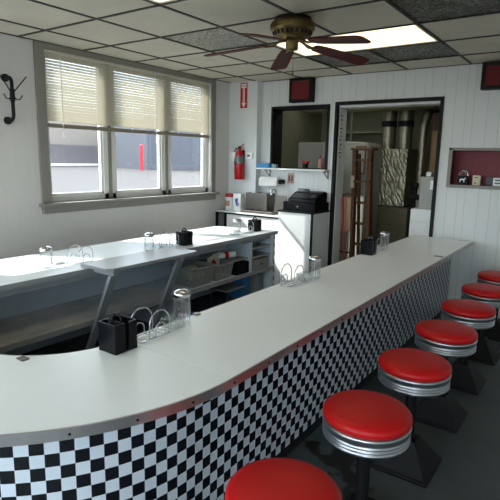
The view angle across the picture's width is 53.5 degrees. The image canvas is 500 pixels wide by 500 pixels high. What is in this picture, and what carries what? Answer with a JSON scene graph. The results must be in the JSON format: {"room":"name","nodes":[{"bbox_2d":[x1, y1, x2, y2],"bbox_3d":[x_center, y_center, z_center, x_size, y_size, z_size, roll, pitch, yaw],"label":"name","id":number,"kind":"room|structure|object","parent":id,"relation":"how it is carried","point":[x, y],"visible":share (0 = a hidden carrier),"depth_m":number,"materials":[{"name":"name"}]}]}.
{"room":"restaurant","nodes":[
{"label":"restaurant","id":0,"kind":"room"},
{"bbox_2d":[0,33,229,258],"bbox_3d":[-2.237,-0.536,3.834,0.140,2.600,7.200,9,13,34],"label":"wall","id":1,"kind":"structure","parent":0,"point":[24,229],"depth_m":4.33,"materials":[{"name":"white paint"}]},
{"bbox_2d":[0,74,26,123],"bbox_3d":[-1.905,-1.199,3.936,0.126,0.390,0.237,9,13,34],"label":"coat hook","id":2,"kind":"object","parent":1,"relation":"attached to","point":[4,77],"visible":1,"depth_m":3.91,"materials":[{"name":"black metal"}]},
{"bbox_2d":[33,40,219,213],"bbox_3d":[-1.153,-1.190,5.190,0.215,1.435,2.415,9,13,34],"label":"window","id":3,"kind":"structure","parent":1,"relation":"in","point":[164,190],"depth_m":4.93,"materials":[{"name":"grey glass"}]},
{"bbox_2d":[44,49,143,138],"bbox_3d":[-1.432,-1.418,4.690,0.045,0.745,1.126,9,13,34],"label":"window blind","id":4,"kind":"object","parent":3,"relation":"attached to","point":[60,112],"visible":0.85,"depth_m":4.63,"materials":[{"name":"beige"}]},
{"bbox_2d":[142,70,211,186],"bbox_3d":[-0.793,-1.318,5.624,0.054,1.257,1.087,9,13,34],"label":"window blind","id":5,"kind":"object","parent":3,"relation":"attached to","point":[197,120],"visible":1,"depth_m":5.52,"materials":[{"name":"beige fabric"}]},
{"bbox_2d":[228,81,262,208],"bbox_3d":[-0.072,-0.882,6.378,0.428,2.440,0.110,9,13,34],"label":"wall","id":6,"kind":"structure","parent":0,"point":[245,124],"depth_m":6.21,"materials":[{"name":"white paint"}]},
{"bbox_2d":[230,144,244,179],"bbox_3d":[-0.141,-1.111,6.239,0.181,0.439,0.130,9,13,34],"label":"fire extinguisher","id":7,"kind":"object","parent":6,"relation":"attached to","point":[239,159],"visible":1,"depth_m":6.20,"materials":[{"name":"red metal"}]},
{"bbox_2d":[240,83,247,107],"bbox_3d":[-0.077,-1.910,6.133,0.104,0.300,0.007,9,13,34],"label":"fire sign","id":8,"kind":"object","parent":6,"relation":"attached to","point":[244,86],"visible":1,"depth_m":6.13,"materials":[{"name":"red plastic"}]},
{"bbox_2d":[0,0,499,82],"bbox_3d":[0.076,-1.390,1.911,5.880,0.204,7.383,9,13,34],"label":"ceiling","id":9,"kind":"structure","parent":0,"point":[136,31],"depth_m":3.61,"materials":[{"name":"tile"}]},
{"bbox_2d":[149,0,176,3],"bbox_3d":[-0.239,-1.453,2.478,1.197,0.100,0.588,9,13,34],"label":"ceiling light","id":10,"kind":"object","parent":9,"relation":"attached to","point":[155,1],"visible":1,"depth_m":3.00,"materials":[{"name":"beige"}]},
{"bbox_2d":[165,28,263,50],"bbox_3d":[-0.280,-1.690,3.983,0.588,0.009,0.588,9,13,34],"label":"tile","id":11,"kind":"structure","parent":9,"relation":"attached to","point":[215,39],"depth_m":3.98,"materials":[{"name":"speckled grey mineral fiber acoustic tile"}]},
{"bbox_2d":[204,13,370,74],"bbox_3d":[0.273,-1.354,3.297,1.171,0.366,1.145,9,13,34],"label":"ceiling fan","id":12,"kind":"object","parent":9,"relation":"hanging from","point":[292,29],"visible":1,"depth_m":3.25,"materials":[{"name":"brown wood"}]},
{"bbox_2d":[308,51,388,66],"bbox_3d":[0.922,-1.783,4.619,0.588,0.009,0.588,9,13,34],"label":"tile","id":13,"kind":"structure","parent":9,"relation":"attached to","point":[373,58],"depth_m":4.66,"materials":[{"name":"speckled grey mineral fiber acoustic tile"}]},
{"bbox_2d":[276,25,437,55],"bbox_3d":[0.819,-1.704,3.949,1.197,0.100,0.588,9,13,34],"label":"ceiling light","id":14,"kind":"object","parent":9,"relation":"attached to","point":[412,34],"visible":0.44,"depth_m":3.86,"materials":[{"name":"beige plastic"}]},
{"bbox_2d":[371,42,456,60],"bbox_3d":[1.419,-1.709,4.274,0.588,0.009,0.588,9,13,34],"label":"tile","id":15,"kind":"structure","parent":9,"relation":"attached to","point":[431,50],"depth_m":4.27,"materials":[{"name":"mineral fibre"}]},
{"bbox_2d":[390,0,499,21],"bbox_3d":[1.211,-1.467,2.949,0.588,0.009,0.588,9,13,34],"label":"tile","id":16,"kind":"structure","parent":9,"relation":"attached to","point":[420,10],"depth_m":3.03,"materials":[{"name":"mineral fibre"}]},
{"bbox_2d":[281,110,321,167],"bbox_3d":[0.426,-1.256,8.013,0.100,2.600,2.800,9,13,34],"label":"wall","id":17,"kind":"structure","parent":0,"point":[299,126],"depth_m":8.30,"materials":[{"name":"beige paint"}]},
{"bbox_2d":[321,110,432,175],"bbox_3d":[2.896,-1.212,8.048,3.900,2.600,0.100,9,13,34],"label":"wall","id":18,"kind":"structure","parent":0,"point":[362,121],"depth_m":8.42,"materials":[{"name":"beige paint"}]},
{"bbox_2d":[260,64,499,317],"bbox_3d":[2.071,-0.675,5.065,5.740,2.600,0.200,9,13,34],"label":"wall","id":19,"kind":"structure","parent":0,"point":[471,115],"depth_m":4.99,"materials":[{"name":"white wood"}]},
{"bbox_2d":[259,176,284,185],"bbox_3d":[0.259,-0.850,6.119,0.310,0.115,0.152,9,13,34],"label":"paper towel roll","id":20,"kind":"object","parent":19,"relation":"attached to","point":[263,180],"visible":1,"depth_m":6.06,"materials":[{"name":"white paper"}]},
{"bbox_2d":[287,173,293,182],"bbox_3d":[0.496,-0.872,6.032,0.090,0.120,0.012,9,13,34],"label":"wall outlet","id":21,"kind":"object","parent":19,"relation":"attached to","point":[290,175],"visible":1,"depth_m":6.03,"materials":[{"name":"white plastic"}]},
{"bbox_2d":[256,168,329,178],"bbox_3d":[0.503,-0.919,5.933,0.940,0.108,0.150,9,13,34],"label":"wall shelf","id":22,"kind":"object","parent":19,"relation":"attached to","point":[265,169],"visible":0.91,"depth_m":5.81,"materials":[{"name":"white"}]},
{"bbox_2d":[257,162,272,167],"bbox_3d":[0.187,-1.054,6.125,0.170,0.074,0.100,9,13,34],"label":"tissue box","id":23,"kind":"object","parent":22,"relation":"on","point":[265,164],"visible":0.93,"depth_m":6.08,"materials":[{"name":"blue cardboard"}]},
{"bbox_2d":[270,104,329,169],"bbox_3d":[0.637,-1.341,5.974,0.784,0.750,0.223,9,13,34],"label":"trim","id":24,"kind":"structure","parent":19,"relation":"attached to","point":[276,112],"depth_m":6.08,"materials":[{"name":"black"}]},
{"bbox_2d":[289,77,315,102],"bbox_3d":[0.602,-1.845,5.735,0.290,0.265,0.100,9,13,34],"label":"wall speaker","id":25,"kind":"object","parent":19,"relation":"attached to","point":[301,90],"visible":1,"depth_m":5.69,"materials":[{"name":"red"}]},
{"bbox_2d":[292,80,308,99],"bbox_3d":[0.585,-1.841,5.711,0.228,0.203,0.017,9,13,34],"label":"grille","id":26,"kind":"object","parent":25,"relation":"attached to","point":[300,88],"depth_m":5.70,"materials":[{"name":"red fabric"}]},
{"bbox_2d":[327,96,444,265],"bbox_3d":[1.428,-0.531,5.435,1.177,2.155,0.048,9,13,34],"label":"trim","id":27,"kind":"structure","parent":19,"relation":"attached to","point":[441,99],"depth_m":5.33,"materials":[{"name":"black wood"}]},
{"bbox_2d":[446,148,499,189],"bbox_3d":[2.448,-0.774,4.745,1.027,0.391,0.210,9,13,34],"label":"trim","id":28,"kind":"structure","parent":19,"relation":"attached to","point":[450,158],"depth_m":4.88,"materials":[{"name":"grey wood"}]},
{"bbox_2d":[457,170,468,184],"bbox_3d":[2.140,-0.728,4.968,0.096,0.145,0.062,9,13,34],"label":"caddy","id":29,"kind":"object","parent":28,"relation":"on","point":[462,179],"visible":1,"depth_m":4.95,"materials":[{"name":"black metal"}]},
{"bbox_2d":[472,175,480,184],"bbox_3d":[2.243,-0.689,4.907,0.072,0.095,0.041,9,13,34],"label":"carton","id":30,"kind":"object","parent":28,"relation":"on","point":[476,180],"visible":0.96,"depth_m":4.89,"materials":[{"name":"beige cardboard"}]},
{"bbox_2d":[486,177,493,185],"bbox_3d":[2.353,-0.674,4.862,0.060,0.085,0.050,9,13,34],"label":"box","id":31,"kind":"object","parent":28,"relation":"on","point":[489,181],"visible":0.91,"depth_m":4.84,"materials":[{"name":"grey cardboard"}]},
{"bbox_2d":[450,150,499,184],"bbox_3d":[2.466,-0.780,4.759,1.015,0.355,0.195,9,13,34],"label":"wall niche","id":32,"kind":"object","parent":19,"relation":"in","point":[485,164],"visible":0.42,"depth_m":4.99,"materials":[{"name":"red paint"}]},
{"bbox_2d":[480,61,499,90],"bbox_3d":[2.244,-1.605,4.595,0.166,0.252,0.100,9,13,34],"label":"wall speaker","id":33,"kind":"object","parent":19,"relation":"attached to","point":[490,77],"visible":1,"depth_m":4.56,"materials":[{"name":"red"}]},
{"bbox_2d":[484,65,499,85],"bbox_3d":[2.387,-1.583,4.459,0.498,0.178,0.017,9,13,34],"label":"grille","id":34,"kind":"object","parent":33,"relation":"attached to","point":[491,72],"depth_m":4.56,"materials":[{"name":"red fabric"}]},
{"bbox_2d":[285,316,499,499],"bbox_3d":[0.909,0.945,3.659,5.950,0.120,10.450,9,13,34],"label":"floor","id":35,"kind":"structure","parent":0,"point":[469,467],"depth_m":2.60,"materials":[{"name":"concrete"}]},
{"bbox_2d":[0,226,472,499],"bbox_3d":[-0.255,0.467,3.680,2.526,0.766,4.843,9,13,34],"label":"counter","id":36,"kind":"object","parent":35,"relation":"on","point":[175,415],"depth_m":2.27,"materials":[{"name":"white laminate"}]},
{"bbox_2d":[39,246,52,268],"bbox_3d":[-1.370,0.047,3.335,0.081,0.149,0.081,9,13,34],"label":"jar","id":37,"kind":"object","parent":36,"relation":"on","point":[43,248],"visible":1,"depth_m":3.31,"materials":[{"name":"clear glass"}]},
{"bbox_2d":[67,245,93,264],"bbox_3d":[-1.210,0.025,3.527,0.076,0.126,0.172,9,13,34],"label":"wire rack","id":38,"kind":"object","parent":36,"relation":"on","point":[83,259],"visible":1,"depth_m":3.52,"materials":[{"name":"silver metal"}]},
{"bbox_2d":[0,285,172,346],"bbox_3d":[-1.368,0.485,3.511,0.503,0.023,1.935,9,13,34],"label":"shelf","id":39,"kind":"object","parent":36,"relation":"attached to","point":[22,328],"depth_m":3.57,"materials":[{"name":"grey metal"}]},
{"bbox_2d":[0,347,229,433],"bbox_3d":[-1.366,0.378,2.061,2.510,0.034,0.965,9,13,34],"label":"countertop","id":40,"kind":"structure","parent":36,"relation":"on","point":[41,392],"depth_m":1.66,"materials":[{"name":"white laminate"}]},
{"bbox_2d":[98,312,137,355],"bbox_3d":[-0.523,0.319,1.964,0.100,0.149,0.110,9,13,34],"label":"napkin dispenser","id":41,"kind":"object","parent":36,"relation":"on","point":[117,337],"visible":1,"depth_m":1.94,"materials":[{"name":"black plastic"}]},
{"bbox_2d":[0,226,274,285],"bbox_3d":[-0.907,-0.016,4.232,0.705,0.034,3.163,9,13,34],"label":"countertop","id":42,"kind":"structure","parent":36,"relation":"on","point":[29,267],"depth_m":3.89,"materials":[{"name":"white laminate"}]},
{"bbox_2d":[80,247,196,349],"bbox_3d":[-0.817,0.393,3.743,0.371,0.709,0.880,9,13,34],"label":"countertop","id":43,"kind":"structure","parent":36,"relation":"on","point":[111,267],"depth_m":3.54,"materials":[{"name":"grey laminate"}]},
{"bbox_2d":[144,232,153,250],"bbox_3d":[-0.817,-0.067,4.012,0.081,0.149,0.081,9,13,34],"label":"jar","id":44,"kind":"object","parent":36,"relation":"on","point":[149,234],"visible":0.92,"depth_m":3.99,"materials":[{"name":"clear glass"}]},
{"bbox_2d":[131,307,170,343],"bbox_3d":[-0.425,0.305,2.103,0.076,0.126,0.172,9,13,34],"label":"wire rack","id":45,"kind":"object","parent":36,"relation":"on","point":[156,328],"visible":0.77,"depth_m":2.11,"materials":[{"name":"silver metal"}]},
{"bbox_2d":[159,232,178,247],"bbox_3d":[-0.687,-0.093,4.219,0.076,0.126,0.172,9,13,34],"label":"wire rack","id":46,"kind":"object","parent":36,"relation":"on","point":[172,244],"visible":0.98,"depth_m":4.21,"materials":[{"name":"silver metal"}]},
{"bbox_2d":[173,288,190,319],"bbox_3d":[-0.318,0.257,2.322,0.081,0.149,0.081,9,13,34],"label":"jar","id":47,"kind":"object","parent":36,"relation":"on","point":[180,293],"visible":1,"depth_m":2.29,"materials":[{"name":"clear glass"}]},
{"bbox_2d":[176,228,192,245],"bbox_3d":[-0.573,-0.120,4.325,0.100,0.149,0.110,9,13,34],"label":"napkin dispenser","id":48,"kind":"object","parent":36,"relation":"on","point":[185,237],"visible":1,"depth_m":4.29,"materials":[{"name":"black plastic"}]},
{"bbox_2d":[177,301,196,319],"bbox_3d":[-0.630,0.566,4.458,0.203,0.130,0.240,9,13,34],"label":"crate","id":49,"kind":"object","parent":36,"relation":"on","point":[183,308],"visible":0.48,"depth_m":4.41,"materials":[{"name":"black plastic"}]},
{"bbox_2d":[169,260,215,287],"bbox_3d":[-0.521,0.218,4.508,0.287,0.176,0.318,9,13,34],"label":"plastic basket","id":50,"kind":"object","parent":36,"relation":"on","point":[196,281],"visible":0.86,"depth_m":4.44,"materials":[{"name":"grey plastic"}]},
{"bbox_2d":[180,264,204,279],"bbox_3d":[-0.521,0.197,4.504,0.148,0.096,0.200,9,13,34],"label":"paper stack","id":51,"kind":"object","parent":50,"relation":"in","point":[194,266],"visible":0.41,"depth_m":4.46,"materials":[{"name":"beige paper"}]},
{"bbox_2d":[139,266,268,292],"bbox_3d":[-0.381,0.254,4.885,0.503,0.024,1.480,9,13,34],"label":"shelf","id":52,"kind":"object","parent":36,"relation":"attached to","point":[159,283],"depth_m":4.54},
{"bbox_2d":[194,259,234,280],"bbox_3d":[-0.347,0.187,4.752,0.287,0.156,0.287,9,13,34],"label":"plastic basket","id":53,"kind":"object","parent":36,"relation":"on","point":[228,266],"visible":0.65,"depth_m":4.71,"materials":[{"name":"grey plastic"}]},
{"bbox_2d":[207,251,219,268],"bbox_3d":[-0.347,0.116,4.700,0.055,0.204,0.207,10,14,39],"label":"snack packet","id":54,"kind":"object","parent":53,"relation":"in","point":[214,259],"visible":0.5,"depth_m":4.68,"materials":[{"name":"beige"}]},
{"bbox_2d":[212,251,235,258],"bbox_3d":[-0.251,0.052,4.782,0.231,0.070,0.061,-4,12,-26],"label":"paper roll","id":55,"kind":"object","parent":53,"relation":"on","point":[230,254],"visible":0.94,"depth_m":4.77,"materials":[{"name":"white paper"}]},
{"bbox_2d":[199,252,247,261],"bbox_3d":[-0.274,0.071,5.046,0.451,0.015,0.234,9,13,34],"label":"cubby shelf","id":56,"kind":"object","parent":36,"relation":"attached to","point":[239,256],"depth_m":5.03,"materials":[{"name":"grey laminate"}]},
{"bbox_2d":[210,282,246,303],"bbox_3d":[-0.226,0.450,5.019,0.240,0.170,0.320,9,13,34],"label":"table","id":57,"kind":"object","parent":36,"relation":"on","point":[228,287],"visible":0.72,"depth_m":4.96,"materials":[{"name":"black metal"}]},
{"bbox_2d":[218,260,248,275],"bbox_3d":[-0.179,0.164,4.998,0.270,0.115,0.200,9,13,34],"label":"storage bin","id":58,"kind":"object","parent":36,"relation":"on","point":[240,267],"visible":0.5,"depth_m":4.91,"materials":[{"name":"black plastic"}]},
{"bbox_2d":[229,276,249,297],"bbox_3d":[-0.114,0.386,5.238,0.180,0.220,0.140,9,13,34],"label":"box","id":59,"kind":"object","parent":36,"relation":"on","point":[238,293],"visible":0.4,"depth_m":5.18,"materials":[{"name":"blue plastic"}]},
{"bbox_2d":[248,217,261,231],"bbox_3d":[0.050,-0.278,5.243,0.100,0.149,0.110,9,13,34],"label":"napkin dispenser","id":60,"kind":"object","parent":36,"relation":"on","point":[257,223],"visible":0.91,"depth_m":5.21,"materials":[{"name":"black plastic"}]},
{"bbox_2d":[250,273,261,293],"bbox_3d":[0.014,0.362,5.328,0.200,0.240,0.120,9,13,34],"label":"box","id":61,"kind":"object","parent":36,"relation":"on","point":[255,280],"visible":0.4,"depth_m":5.25,"materials":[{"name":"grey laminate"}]},
{"bbox_2d":[252,256,268,270],"bbox_3d":[0.007,0.126,5.231,0.282,0.112,0.280,9,13,34],"label":"drawer box","id":62,"kind":"object","parent":36,"relation":"on","point":[260,262],"visible":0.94,"depth_m":5.15,"materials":[{"name":"grey"}]},
{"bbox_2d":[252,250,269,258],"bbox_3d":[-0.081,0.032,5.281,0.491,0.014,0.333,9,13,34],"label":"cubby shelf","id":63,"kind":"object","parent":36,"relation":"attached to","point":[255,253],"depth_m":5.24,"materials":[{"name":"grey wood"}]},
{"bbox_2d":[252,243,270,249],"bbox_3d":[-0.079,-0.062,5.263,0.491,0.014,0.333,9,13,34],"label":"cubby shelf","id":64,"kind":"object","parent":36,"relation":"attached to","point":[259,245],"depth_m":5.19,"materials":[{"name":"grey wood"}]},
{"bbox_2d":[280,263,303,286],"bbox_3d":[0.260,0.146,3.038,0.076,0.126,0.172,9,13,34],"label":"wire rack","id":65,"kind":"object","parent":36,"relation":"on","point":[297,280],"visible":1,"depth_m":3.03,"materials":[{"name":"silver metal"}]},
{"bbox_2d":[137,235,471,377],"bbox_3d":[0.818,0.164,3.458,0.580,0.034,3.864,9,13,34],"label":"countertop","id":66,"kind":"structure","parent":36,"relation":"on","point":[227,339],"depth_m":2.50,"materials":[{"name":"white laminate"}]},
{"bbox_2d":[308,255,320,278],"bbox_3d":[0.418,0.107,3.210,0.081,0.149,0.081,9,13,34],"label":"jar","id":67,"kind":"object","parent":36,"relation":"on","point":[312,257],"visible":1,"depth_m":3.18,"materials":[{"name":"clear glass"}]},
{"bbox_2d":[360,236,376,255],"bbox_3d":[0.974,-0.041,4.071,0.100,0.149,0.110,9,13,34],"label":"napkin dispenser","id":68,"kind":"object","parent":36,"relation":"on","point":[367,246],"visible":1,"depth_m":4.04,"materials":[{"name":"black plastic"}]},
{"bbox_2d":[379,231,389,248],"bbox_3d":[1.183,-0.090,4.361,0.081,0.149,0.081,9,13,34],"label":"jar","id":69,"kind":"object","parent":36,"relation":"on","point":[384,233],"visible":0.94,"depth_m":4.33,"materials":[{"name":"clear glass"}]},
{"bbox_2d":[215,209,277,284],"bbox_3d":[0.053,-0.053,6.255,0.956,0.860,0.380,9,13,34],"label":"table","id":70,"kind":"object","parent":35,"relation":"on","point":[269,222],"visible":0.3,"depth_m":5.99,"materials":[{"name":"white paint"}]},
{"bbox_2d":[225,193,232,209],"bbox_3d":[-0.254,-0.620,6.348,0.122,0.207,0.122,9,13,34],"label":"wipes canister","id":71,"kind":"object","parent":70,"relation":"on","point":[229,196],"visible":0.77,"depth_m":6.30,"materials":[{"name":"white plastic"}]},
{"bbox_2d":[226,197,232,209],"bbox_3d":[-0.254,-0.599,6.352,0.116,0.165,0.116,9,13,34],"label":"tub","id":72,"kind":"object","parent":71,"relation":"in","point":[229,200],"depth_m":6.30,"materials":[{"name":"white plastic"}]},
{"bbox_2d":[233,193,243,210],"bbox_3d":[-0.148,-0.603,6.244,0.116,0.215,0.079,9,13,34],"label":"glove box","id":73,"kind":"object","parent":70,"relation":"on","point":[238,198],"visible":0.94,"depth_m":6.22,"materials":[{"name":"white cardboard"}]},
{"bbox_2d":[241,188,286,214],"bbox_3d":[0.202,-0.606,6.057,0.585,0.305,0.335,9,13,34],"label":"sink","id":74,"kind":"object","parent":70,"relation":"on","point":[265,203],"visible":0.87,"depth_m":6.08,"materials":[{"name":"silver metal"}]},
{"bbox_2d":[241,209,277,214],"bbox_3d":[0.164,-0.476,6.106,0.450,0.030,0.335,9,13,34],"label":"basin","id":75,"kind":"object","parent":74,"relation":"in","point":[257,211],"depth_m":6.03,"materials":[{"name":"silver metal"}]},
{"bbox_2d":[246,192,274,210],"bbox_3d":[0.128,-0.613,6.193,0.310,0.205,0.190,9,13,34],"label":"tub","id":76,"kind":"object","parent":74,"relation":"in","point":[260,201],"depth_m":6.12,"materials":[{"name":"silver metal"}]},
{"bbox_2d":[225,458,341,499],"bbox_3d":[0.093,0.975,1.508,0.346,0.574,0.346,9,13,34],"label":"counter stool","id":77,"kind":"object","parent":35,"relation":"on","point":[268,478],"visible":1,"depth_m":1.48,"materials":[{"name":"red leather"}]},
{"bbox_2d":[276,209,329,283],"bbox_3d":[0.613,-0.001,5.821,0.460,0.940,0.405,9,13,34],"label":"base cabinet","id":78,"kind":"object","parent":35,"relation":"on","point":[301,234],"visible":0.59,"depth_m":5.66,"materials":[{"name":"white wood"}]},
{"bbox_2d":[283,188,328,211],"bbox_3d":[0.645,-0.582,5.708,0.410,0.241,0.350,9,13,34],"label":"cash register","id":79,"kind":"object","parent":78,"relation":"on","point":[305,200],"visible":1,"depth_m":5.62,"materials":[{"name":"black plastic"}]},
{"bbox_2d":[298,142,325,167],"bbox_3d":[0.898,-0.617,6.975,0.400,1.740,0.300,9,13,34],"label":"locker","id":80,"kind":"object","parent":35,"relation":"on","point":[311,152],"visible":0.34,"depth_m":6.72,"materials":[{"name":"grey metal"}]},
{"bbox_2d":[342,197,344,259],"bbox_3d":[1.136,-0.085,5.944,0.156,1.081,0.051,9,13,34],"label":"broom","id":81,"kind":"object","parent":35,"relation":"on","point":[342,197],"visible":0.49,"depth_m":5.93,"materials":[{"name":"red"}]},
{"bbox_2d":[339,193,353,258],"bbox_3d":[1.150,-0.133,6.064,0.190,1.133,0.093,9,13,34],"label":"cart","id":82,"kind":"object","parent":35,"relation":"on","point":[343,195],"visible":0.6,"depth_m":6.02,"materials":[{"name":"brown metal"}]},
{"bbox_2d":[341,197,351,231],"bbox_3d":[1.173,-0.434,6.033,0.124,0.416,0.071,9,13,34],"label":"hand towel","id":83,"kind":"object","parent":82,"relation":"hanging from","point":[347,200],"visible":0.83,"depth_m":6.00,"materials":[{"name":"beige fabric"}]},
{"bbox_2d":[339,141,381,261],"bbox_3d":[1.434,-0.605,6.902,0.540,1.765,0.500,9,13,34],"label":"refrigerator","id":84,"kind":"object","parent":35,"relation":"on","point":[348,145],"visible":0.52,"depth_m":6.65,"materials":[{"name":"grey metal"}]},
{"bbox_2d":[356,146,366,173],"bbox_3d":[1.444,-1.174,6.476,0.140,0.360,0.014,9,13,34],"label":"framed notice","id":85,"kind":"object","parent":84,"relation":"attached to","point":[362,152],"visible":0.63,"depth_m":6.45,"materials":[{"name":"grey paper"}]},
{"bbox_2d":[350,148,377,256],"bbox_3d":[1.405,-0.427,6.224,0.322,1.667,0.215,9,13,34],"label":"wooden ladder","id":86,"kind":"object","parent":35,"relation":"on","point":[355,184],"visible":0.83,"depth_m":6.15,"materials":[{"name":"brown wood"}]},
{"bbox_2d":[322,390,412,499],"bbox_3d":[0.455,0.891,1.999,0.346,0.574,0.346,9,13,34],"label":"counter stool","id":87,"kind":"object","parent":35,"relation":"on","point":[366,425],"visible":1,"depth_m":1.87,"materials":[{"name":"red leather"}]},
{"bbox_2d":[323,390,412,439],"bbox_3d":[0.461,0.635,1.951,0.346,0.053,0.346,9,13,34],"label":"cushion","id":88,"kind":"object","parent":87,"relation":"on","point":[349,414],"depth_m":1.88,"materials":[{"name":"red leather"}]},
{"bbox_2d":[346,111,399,148],"bbox_3d":[1.937,-1.135,8.353,1.210,2.300,0.500,9,13,34],"label":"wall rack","id":89,"kind":"object","parent":35,"relation":"on","point":[351,133],"visible":0.05,"depth_m":8.07,"materials":[{"name":"grey metal"}]},
{"bbox_2d":[376,205,411,247],"bbox_3d":[2.093,-0.207,7.230,0.540,0.890,0.620,9,13,34],"label":"furnace","id":90,"kind":"object","parent":35,"relation":"on","point":[395,220],"visible":0.3,"depth_m":6.91,"materials":[{"name":"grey metal"}]},
{"bbox_2d":[378,110,417,206],"bbox_3d":[2.088,-1.440,7.011,0.458,1.590,0.514,9,13,34],"label":"foil plenum","id":91,"kind":"object","parent":90,"relation":"on","point":[398,166],"visible":0.84,"depth_m":6.85,"materials":[{"name":"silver aluminium foil"}]},
{"bbox_2d":[415,109,439,207],"bbox_3d":[2.619,-0.953,7.110,0.146,2.213,0.969,10,14,41],"label":"flexible hose","id":92,"kind":"object","parent":90,"relation":"attached to","point":[424,125],"visible":0.49,"depth_m":6.68,"materials":[{"name":"silver metal"}]},
{"bbox_2d":[370,348,451,487],"bbox_3d":[0.802,0.809,2.481,0.346,0.574,0.346,9,13,34],"label":"counter stool","id":93,"kind":"object","parent":35,"relation":"on","point":[412,373],"visible":0.98,"depth_m":2.40,"materials":[{"name":"red leather"}]},
{"bbox_2d":[378,348,451,381],"bbox_3d":[0.808,0.553,2.433,0.346,0.053,0.346,9,13,34],"label":"cushion","id":94,"kind":"object","parent":93,"relation":"on","point":[397,364],"depth_m":2.36,"materials":[{"name":"red leather"}]},
{"bbox_2d":[409,183,418,208],"bbox_3d":[2.168,-0.262,6.558,0.174,1.245,0.090,9,13,34],"label":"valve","id":95,"kind":"object","parent":35,"relation":"on","point":[415,196],"visible":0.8,"depth_m":6.46,"materials":[{"name":"black metal"}]},
{"bbox_2d":[409,207,430,236],"bbox_3d":[2.042,0.013,5.754,0.300,0.995,0.414,9,13,34],"label":"base cabinet","id":96,"kind":"object","parent":35,"relation":"on","point":[419,225],"visible":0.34,"depth_m":5.55,"materials":[{"name":"white"}]},
{"bbox_2d":[418,172,433,209],"bbox_3d":[2.017,-0.672,5.585,0.145,0.410,0.226,9,13,34],"label":"dispenser","id":97,"kind":"object","parent":96,"relation":"on","point":[426,184],"visible":0.87,"depth_m":5.50,"materials":[{"name":"grey metal"}]},
{"bbox_2d":[429,130,437,175],"bbox_3d":[2.553,-0.643,6.775,0.280,1.930,0.024,9,13,34],"label":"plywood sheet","id":98,"kind":"object","parent":35,"relation":"on","point":[434,133],"visible":0.2,"depth_m":6.70,"materials":[{"name":"brown wood"}]},
{"bbox_2d":[431,113,438,130],"bbox_3d":[2.658,-1.696,6.557,0.440,0.220,0.200,9,13,34],"label":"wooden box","id":99,"kind":"object","parent":98,"relation":"on","point":[435,117],"visible":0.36,"depth_m":6.58,"materials":[{"name":"brown wood"}]},
{"bbox_2d":[414,319,477,433],"bbox_3d":[1.147,0.727,2.960,0.346,0.574,0.346,9,13,34],"label":"counter stool","id":100,"kind":"object","parent":35,"relation":"on","point":[444,338],"visible":0.96,"depth_m":2.87,"materials":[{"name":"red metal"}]},
{"bbox_2d":[415,319,477,343],"bbox_3d":[1.152,0.471,2.912,0.346,0.053,0.346,9,13,34],"label":"cushion","id":101,"kind":"object","parent":100,"relation":"on","point":[434,331],"depth_m":2.83,"materials":[{"name":"red leather"}]},
{"bbox_2d":[441,299,495,394],"bbox_3d":[1.485,0.647,3.430,0.346,0.574,0.346,9,13,34],"label":"counter stool","id":102,"kind":"object","parent":35,"relation":"on","point":[478,315],"visible":0.86,"depth_m":3.34,"materials":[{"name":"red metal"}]},
{"bbox_2d":[441,299,495,317],"bbox_3d":[1.490,0.391,3.382,0.346,0.053,0.346,9,13,34],"label":"cushion","id":103,"kind":"object","parent":102,"relation":"on","point":[453,308],"depth_m":3.30,"materials":[{"name":"red leather"}]},
{"bbox_2d":[461,283,499,365],"bbox_3d":[1.832,0.564,3.913,0.346,0.574,0.346,9,13,34],"label":"counter stool","id":104,"kind":"object","parent":35,"relation":"on","point":[486,352],"visible":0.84,"depth_m":3.83,"materials":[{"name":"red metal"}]},
{"bbox_2d":[462,283,499,297],"bbox_3d":[1.837,0.308,3.865,0.346,0.053,0.346,9,13,34],"label":"cushion","id":105,"kind":"object","parent":104,"relation":"on","point":[470,290],"depth_m":3.79,"materials":[{"name":"red leather"}]},
{"bbox_2d":[476,270,499,341],"bbox_3d":[2.176,0.483,4.391,0.346,0.574,0.346,9,13,34],"label":"counter stool","id":106,"kind":"object","parent":35,"relation":"on","point":[487,276],"visible":0.66,"depth_m":4.33,"materials":[{"name":"red leather"}]},
{"bbox_2d":[477,270,499,282],"bbox_3d":[2.181,0.227,4.343,0.346,0.053,0.346,9,13,34],"label":"cushion","id":107,"kind":"object","parent":106,"relation":"on","point":[487,276],"depth_m":4.29,"materials":[{"name":"red leather"}]},
{"bbox_3d":[2.083,-2.241,6.654,3.900,0.100,2.800,9,13,34],"label":"ceiling","id":108,"kind":"structure","parent":0,"visible":0},
{"bbox_2d":[306,105,439,113],"bbox_3d":[1.754,-1.994,6.498,2.200,0.342,0.284,9,13,34],"label":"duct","id":109,"kind":"object","parent":108,"relation":"hanging from","point":[435,106],"visible":0.18,"depth_m":6.46,"materials":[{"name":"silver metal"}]},
{"label":"outside","id":110,"kind":"structure","parent":0,"visible":0},
{"bbox_2d":[51,166,200,192],"bbox_3d":[-10.236,-7.406,43.730,120.000,2.023,130.000,9,13,34],"label":"ground","id":111,"kind":"structure","parent":110,"point":[65,179],"depth_m":28.25,"materials":[{"name":"white concrete"}]},
{"bbox_2d":[49,119,98,165],"bbox_3d":[-19.309,-10.074,46.691,9.200,4.500,65.000,9,13,34],"label":"warehouse building","id":112,"kind":"structure","parent":111,"relation":"on","point":[79,147],"depth_m":45.34,"materials":[{"name":"grey"}]},
{"bbox_2d":[140,144,143,170],"bbox_3d":[-8.596,-7.345,39.390,0.220,2.060,0.220,9,13,34],"label":"gate post","id":113,"kind":"object","parent":111,"relation":"on","point":[141,145],"visible":1,"depth_m":39.33,"materials":[{"name":"red metal"}]},
{"bbox_2d":[115,126,200,169],"bbox_3d":[-1.813,-10.857,54.244,5.400,4.350,30.400,9,13,34],"label":"building","id":114,"kind":"structure","parent":111,"relation":"on","point":[185,151],"depth_m":42.60,"materials":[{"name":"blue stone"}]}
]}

